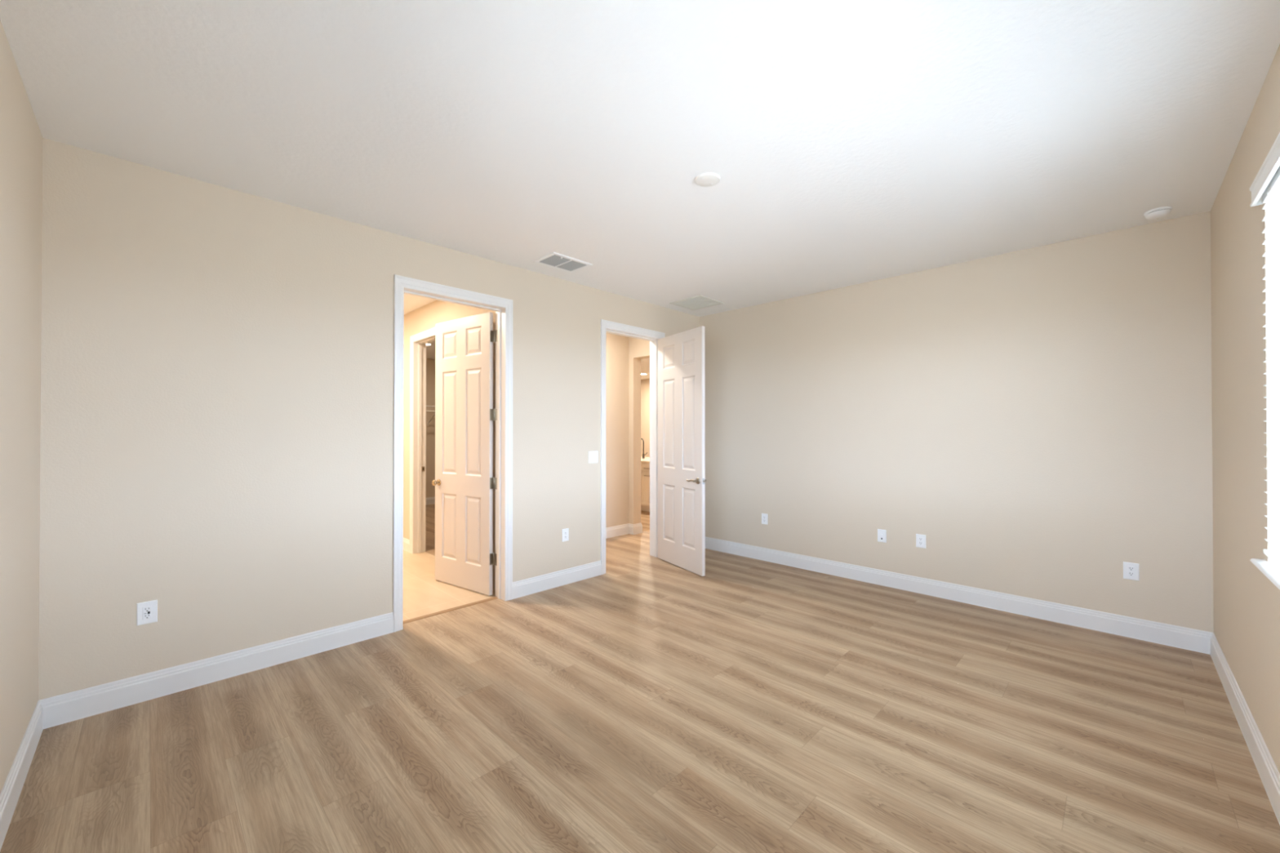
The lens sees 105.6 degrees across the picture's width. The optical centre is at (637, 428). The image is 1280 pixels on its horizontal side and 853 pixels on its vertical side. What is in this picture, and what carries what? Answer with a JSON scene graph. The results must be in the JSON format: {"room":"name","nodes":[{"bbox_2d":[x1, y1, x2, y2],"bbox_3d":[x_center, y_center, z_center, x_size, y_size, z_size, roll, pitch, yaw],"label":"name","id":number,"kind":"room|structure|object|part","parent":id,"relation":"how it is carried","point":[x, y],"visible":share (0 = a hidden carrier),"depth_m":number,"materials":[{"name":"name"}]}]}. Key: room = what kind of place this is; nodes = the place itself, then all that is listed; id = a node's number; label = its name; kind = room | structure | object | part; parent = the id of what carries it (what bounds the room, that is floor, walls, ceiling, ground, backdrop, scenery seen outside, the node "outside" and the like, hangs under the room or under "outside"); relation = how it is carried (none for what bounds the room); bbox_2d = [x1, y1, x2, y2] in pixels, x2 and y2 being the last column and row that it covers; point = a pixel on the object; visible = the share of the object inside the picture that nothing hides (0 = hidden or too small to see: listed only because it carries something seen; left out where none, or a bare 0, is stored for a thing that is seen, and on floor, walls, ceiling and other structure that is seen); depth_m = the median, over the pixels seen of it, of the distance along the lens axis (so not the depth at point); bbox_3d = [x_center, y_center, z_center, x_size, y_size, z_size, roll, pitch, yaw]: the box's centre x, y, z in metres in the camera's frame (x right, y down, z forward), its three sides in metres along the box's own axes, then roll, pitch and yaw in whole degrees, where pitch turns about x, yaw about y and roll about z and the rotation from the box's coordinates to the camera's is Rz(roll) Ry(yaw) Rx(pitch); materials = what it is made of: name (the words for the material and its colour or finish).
{"room":"empty bedroom","nodes":[
{"label":"empty bedroom","id":0,"kind":"room"},
{"bbox_2d":[0,19,42,793],"bbox_3d":[-1.463,0.011,0.835,4.098,2.840,0.150,0,-1,45],"label":"wall","id":1,"kind":"structure","parent":0,"point":[20,135],"depth_m":1.93,"materials":[{"name":"beige paint"}]},
{"bbox_2d":[0,700,43,850],"bbox_3d":[-1.405,1.361,0.885,4.098,0.139,0.016,0,-1,45],"label":"baseboard","id":2,"kind":"structure","parent":1,"relation":"attached to","point":[11,792],"depth_m":1.91,"materials":[{"name":"white wood"}]},
{"bbox_2d":[38,137,696,700],"bbox_3d":[-1.174,0.031,4.141,0.150,2.840,5.250,0,-1,45],"label":"wall","id":3,"kind":"structure","parent":0,"point":[216,440],"depth_m":2.85,"materials":[{"name":"beige paint"}]},
{"bbox_2d":[136,600,157,626],"bbox_3d":[-2.604,0.980,2.581,0.010,0.117,0.078,0,-1,45],"label":"power outlet","id":4,"kind":"object","parent":3,"relation":"attached to","point":[146,611],"visible":1,"depth_m":2.58,"materials":[{"name":"white plastic"}]},
{"bbox_2d":[142,605,151,619],"bbox_3d":[-2.603,0.980,2.580,0.002,0.067,0.034,0,-1,45],"label":"socket","id":5,"kind":"object","parent":4,"relation":"attached to","point":[147,610],"depth_m":2.58,"materials":[{"name":"grey plastic"}]},
{"bbox_2d":[39,612,393,728],"bbox_3d":[-2.296,1.374,2.884,0.016,0.139,1.597,0,-1,45],"label":"baseboard","id":6,"kind":"structure","parent":3,"relation":"attached to","point":[72,706],"depth_m":2.72,"materials":[{"name":"white"}]},
{"bbox_2d":[392,274,512,632],"bbox_3d":[-1.458,0.178,3.854,0.188,2.543,0.952,0,-1,45],"label":"door frame","id":7,"kind":"structure","parent":3,"relation":"attached to","point":[503,307],"depth_m":4.08,"materials":[{"name":"white wood"}]},
{"bbox_2d":[512,560,601,599],"bbox_3d":[-0.712,1.384,4.480,0.016,0.139,0.997,0,-1,45],"label":"baseboard","id":8,"kind":"structure","parent":3,"relation":"attached to","point":[535,584],"depth_m":4.44,"materials":[{"name":"white"}]},
{"bbox_2d":[562,528,568,542],"bbox_3d":[-0.668,0.995,4.533,0.008,0.117,0.074,0,-1,45],"label":"power outlet","id":9,"kind":"object","parent":3,"relation":"attached to","point":[565,531],"visible":1,"depth_m":4.53,"materials":[{"name":"white plastic"}]},
{"bbox_2d":[564,531,567,538],"bbox_3d":[-0.666,0.995,4.531,0.002,0.067,0.034,0,-1,45],"label":"socket","id":10,"kind":"object","parent":9,"relation":"attached to","point":[565,532],"depth_m":4.53,"materials":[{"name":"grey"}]},
{"bbox_2d":[588,450,597,463],"bbox_3d":[-0.429,0.283,4.776,0.010,0.117,0.118,0,-1,45],"label":"light switch","id":11,"kind":"object","parent":3,"relation":"attached to","point":[593,455],"visible":1,"depth_m":4.77,"materials":[{"name":"white plastic"}]},
{"bbox_2d":[600,319,665,574],"bbox_3d":[-0.085,0.186,5.238,0.188,2.543,0.952,0,-1,45],"label":"door frame","id":12,"kind":"structure","parent":3,"relation":"attached to","point":[606,326],"depth_m":5.42,"materials":[{"name":"white wood"}]},
{"bbox_2d":[657,325,706,576],"bbox_3d":[0.440,0.224,5.121,0.165,2.447,0.858,0,0,-30],"label":"door","id":13,"kind":"structure","parent":3,"relation":"in","point":[682,480],"depth_m":5.04,"materials":[{"name":"white wood"}]},
{"bbox_3d":[0.552,0.520,4.825,0.065,0.066,0.153,0,0,-30],"label":"lever handle","id":14,"kind":"part","parent":13,"relation":"part of","materials":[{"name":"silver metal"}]},
{"bbox_2d":[426,358,435,497],"bbox_3d":[-4.337,0.063,9.273,0.130,2.840,2.420,0,-1,45],"label":"wall","id":15,"kind":"structure","parent":0,"point":[430,363],"depth_m":9.48,"materials":[{"name":"beige paint"}]},
{"bbox_2d":[426,497,435,505],"bbox_3d":[-4.285,1.413,9.213,0.016,0.139,2.420,0,-1,45],"label":"baseboard","id":16,"kind":"structure","parent":15,"relation":"attached to","point":[429,500],"depth_m":9.46,"materials":[{"name":"white"}]},
{"bbox_2d":[426,405,435,426],"bbox_3d":[-4.125,-0.237,9.065,0.465,0.377,2.340,0,-1,45],"label":"wire shelf","id":17,"kind":"object","parent":15,"relation":"attached to","point":[428,406],"visible":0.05,"depth_m":9.28,"materials":[{"name":"white metal"}]},
{"bbox_2d":[403,300,495,591],"bbox_3d":[-3.560,0.047,6.706,6.850,2.840,0.130,0,-1,45],"label":"wall","id":18,"kind":"structure","parent":0,"point":[425,317],"depth_m":5.49,"materials":[{"name":"beige paint"}]},
{"bbox_2d":[403,537,409,552],"bbox_3d":[-3.470,1.396,6.504,2.250,0.139,0.016,0,-1,45],"label":"baseboard","id":19,"kind":"structure","parent":18,"relation":"attached to","point":[406,542],"depth_m":5.78,"materials":[{"name":"white wood"}]},
{"bbox_2d":[408,327,435,553],"bbox_3d":[-2.288,0.186,5.442,0.925,2.545,0.168,0,-1,45],"label":"door frame","id":20,"kind":"structure","parent":18,"relation":"attached to","point":[418,342],"depth_m":5.69,"materials":[{"name":"white"}]},
{"bbox_2d":[431,311,497,595],"bbox_3d":[-1.566,0.219,4.416,0.878,2.447,0.169,0,0,35],"label":"door","id":21,"kind":"structure","parent":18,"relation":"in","point":[464,482],"depth_m":4.39,"materials":[{"name":"white wood"}]},
{"bbox_3d":[-1.901,0.514,4.585,0.062,0.062,0.067,0,0,35],"label":"knob","id":22,"kind":"part","parent":21,"relation":"part of","materials":[{"name":"gold metal"}]},
{"bbox_2d":[403,550,495,620],"bbox_3d":[-3.531,1.476,5.012,4.465,0.040,2.480,0,-1,45],"label":"floor","id":23,"kind":"structure","parent":0,"point":[423,594],"depth_m":4.32,"materials":[{"name":"beige tile"}]},
{"bbox_2d":[605,333,628,527],"bbox_3d":[-1.019,0.042,5.980,0.140,2.840,2.420,0,-1,45],"label":"wall","id":24,"kind":"structure","parent":0,"point":[616,345],"depth_m":6.62,"materials":[{"name":"beige paint"}]},
{"bbox_2d":[605,522,642,538],"bbox_3d":[-1.515,1.397,6.581,1.916,0.139,2.586,0,-1,45],"label":"baseboard","id":25,"kind":"structure","parent":24,"relation":"attached to","point":[633,529],"depth_m":6.70,"materials":[{"name":"white wood"}]},
{"bbox_2d":[0,0,1279,379],"bbox_3d":[-0.354,-1.432,6.823,11.248,0.120,10.200,0,-1,45],"label":"ceiling","id":26,"kind":"structure","parent":0,"point":[848,143],"depth_m":2.19,"materials":[{"name":"white paint"}]},
{"bbox_2d":[533,252,592,272],"bbox_3d":[-0.620,-1.383,4.074,0.289,0.013,0.399,0,-1,45],"label":"ceiling vent","id":27,"kind":"object","parent":26,"relation":"in","point":[553,260],"visible":1,"depth_m":4.05,"materials":[{"name":"white plastic"}]},
{"bbox_2d":[669,295,724,310],"bbox_3d":[0.654,-1.378,5.346,0.426,0.008,0.426,0,-1,45],"label":"ceiling vent","id":28,"kind":"object","parent":26,"relation":"in","point":[697,302],"visible":1,"depth_m":5.33,"materials":[{"name":"white metal"}]},
{"bbox_2d":[694,172,719,186],"bbox_3d":[0.395,-1.391,2.725,0.140,0.013,0.140,0,-1,45],"label":"junction cover","id":29,"kind":"object","parent":26,"relation":"attached to","point":[704,180],"visible":1,"depth_m":2.71,"materials":[{"name":"white plastic"}]},
{"bbox_2d":[1143,206,1172,219],"bbox_3d":[3.343,-1.374,3.117,0.124,0.042,0.124,0,-1,45],"label":"smoke detector","id":30,"kind":"object","parent":26,"relation":"attached to","point":[1160,212],"visible":1,"depth_m":3.09,"materials":[{"name":"white plastic"}]},
{"bbox_2d":[0,503,1279,852],"bbox_3d":[-0.354,1.468,6.876,11.148,0.001,10.000,0,-1,45],"label":"floor","id":31,"kind":"structure","parent":0,"point":[648,704],"depth_m":2.26,"materials":[{"name":"brown wood"}]},
{"bbox_2d":[403,595,497,623],"bbox_3d":[-1.485,1.446,3.874,0.052,0.007,0.820,0,-1,45],"label":"threshold","id":32,"kind":"object","parent":31,"relation":"on","point":[493,597],"visible":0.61,"depth_m":3.85,"materials":[{"name":"brown wood"}]},
{"bbox_2d":[640,462,649,511],"bbox_3d":[0.473,1.044,8.668,3.000,0.870,0.694,0,-1,45],"label":"base cabinet","id":33,"kind":"object","parent":31,"relation":"on","point":[645,467],"visible":0.13,"depth_m":8.57,"materials":[{"name":"white wood"}]},
{"bbox_2d":[640,456,649,462],"bbox_3d":[0.583,0.592,8.782,3.060,0.035,0.980,0,-1,45],"label":"countertop","id":34,"kind":"structure","parent":33,"relation":"on","point":[646,460],"depth_m":8.81,"materials":[{"name":"beige stone"}]},
{"bbox_2d":[640,438,647,458],"bbox_3d":[0.108,0.385,9.382,0.245,0.386,0.053,0,-1,45],"label":"kitchen faucet","id":35,"kind":"object","parent":34,"relation":"on","point":[643,455],"visible":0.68,"depth_m":9.36,"materials":[{"name":"silver metal"}]},
{"bbox_3d":[0.201,0.696,8.514,0.377,0.135,0.019,0,-1,45],"label":"drawer","id":36,"kind":"part","parent":33,"relation":"part of","materials":[{"name":"brown"}]},
{"bbox_2d":[640,378,649,457],"bbox_3d":[1.732,0.079,11.823,7.150,2.840,0.150,0,-1,45],"label":"wall","id":37,"kind":"structure","parent":0,"point":[645,384],"depth_m":13.22,"materials":[{"name":"beige paint"}]},
{"bbox_2d":[628,315,699,524],"bbox_3d":[-1.703,0.058,8.470,7.000,2.840,0.150,0,-1,45],"label":"wall kitchen opening","id":38,"kind":"structure","parent":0,"point":[638,349],"depth_m":6.76,"materials":[{"name":"beige paint"}]},
{"bbox_2d":[699,211,1213,632],"bbox_3d":[2.335,0.034,4.554,4.248,2.840,0.150,0,-1,45],"label":"wall","id":39,"kind":"structure","parent":0,"point":[1042,415],"depth_m":3.91,"materials":[{"name":"beige paint"}]},
{"bbox_2d":[761,513,768,524],"bbox_3d":[1.406,1.000,5.360,0.076,0.117,0.008,0,-1,45],"label":"power outlet","id":40,"kind":"object","parent":39,"relation":"attached to","point":[764,516],"visible":1,"depth_m":5.35,"materials":[{"name":"white plastic"}]},
{"bbox_2d":[877,528,886,542],"bbox_3d":[2.265,0.996,4.500,0.076,0.117,0.017,0,-1,45],"label":"cable jack","id":41,"kind":"object","parent":39,"relation":"attached to","point":[882,534],"visible":1,"depth_m":4.50,"materials":[{"name":"white plastic"}]},
{"bbox_2d":[915,533,925,548],"bbox_3d":[2.498,0.993,4.276,0.078,0.117,0.008,0,-1,45],"label":"power outlet","id":42,"kind":"object","parent":39,"relation":"attached to","point":[920,539],"visible":1,"depth_m":4.27,"materials":[{"name":"white plastic"}]},
{"bbox_2d":[918,537,923,545],"bbox_3d":[2.496,0.993,4.274,0.034,0.067,0.002,0,-1,45],"label":"socket","id":43,"kind":"object","parent":42,"relation":"attached to","point":[920,539],"depth_m":4.27,"materials":[{"name":"grey plastic"}]},
{"bbox_2d":[705,536,1212,654],"bbox_3d":[2.223,1.384,4.540,4.098,0.139,0.016,0,-1,45],"label":"baseboard","id":44,"kind":"structure","parent":39,"relation":"attached to","point":[1188,638],"depth_m":3.88,"materials":[{"name":"white"}]},
{"bbox_2d":[1123,561,1139,581],"bbox_3d":[3.419,0.989,3.361,0.078,0.117,0.008,0,-1,45],"label":"power outlet","id":45,"kind":"object","parent":39,"relation":"attached to","point":[1131,571],"visible":1,"depth_m":3.36,"materials":[{"name":"white plastic"}]},
{"bbox_2d":[1127,565,1134,576],"bbox_3d":[3.417,0.989,3.359,0.034,0.067,0.002,0,-1,45],"label":"socket","id":46,"kind":"object","parent":45,"relation":"attached to","point":[1131,569],"depth_m":3.36,"materials":[{"name":"grey plastic"}]},
{"bbox_2d":[1210,44,1279,773],"bbox_3d":[1.864,0.013,1.171,0.150,2.840,5.316,0,-1,45],"label":"wall","id":47,"kind":"structure","parent":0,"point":[1246,603],"depth_m":2.27,"materials":[{"name":"beige paint"}]},
{"bbox_2d":[1210,632,1279,825],"bbox_3d":[1.857,1.364,1.275,0.016,0.139,5.166,0,-1,45],"label":"baseboard","id":48,"kind":"structure","parent":47,"relation":"attached to","point":[1269,775],"depth_m":2.17,"materials":[{"name":"white wood"}]},
{"bbox_2d":[1248,132,1279,566],"bbox_3d":[1.804,-0.248,1.216,0.079,1.498,2.130,0,-1,45],"label":"window blind","id":49,"kind":"object","parent":47,"relation":"attached to","point":[1265,187],"visible":1,"depth_m":1.87,"materials":[{"name":"white plastic"}]},
{"bbox_3d":[2.456,-0.211,1.856,0.051,1.405,0.002,0,-1,45],"label":"ladder cord","id":50,"kind":"part","parent":49,"relation":"part of","materials":[{"name":"white fabric"}]},
{"bbox_3d":[1.812,0.491,1.203,0.052,0.020,2.068,0,-1,45],"label":"rail","id":51,"kind":"part","parent":49,"relation":"part of","materials":[{"name":"white plastic"}]},
{"bbox_2d":[1249,558,1279,590],"bbox_3d":[1.819,0.543,1.198,0.125,0.021,2.185,0,-1,45],"label":"window sill","id":52,"kind":"structure","parent":47,"relation":"attached to","point":[1271,571],"depth_m":1.85,"materials":[{"name":"white"}]}
]}

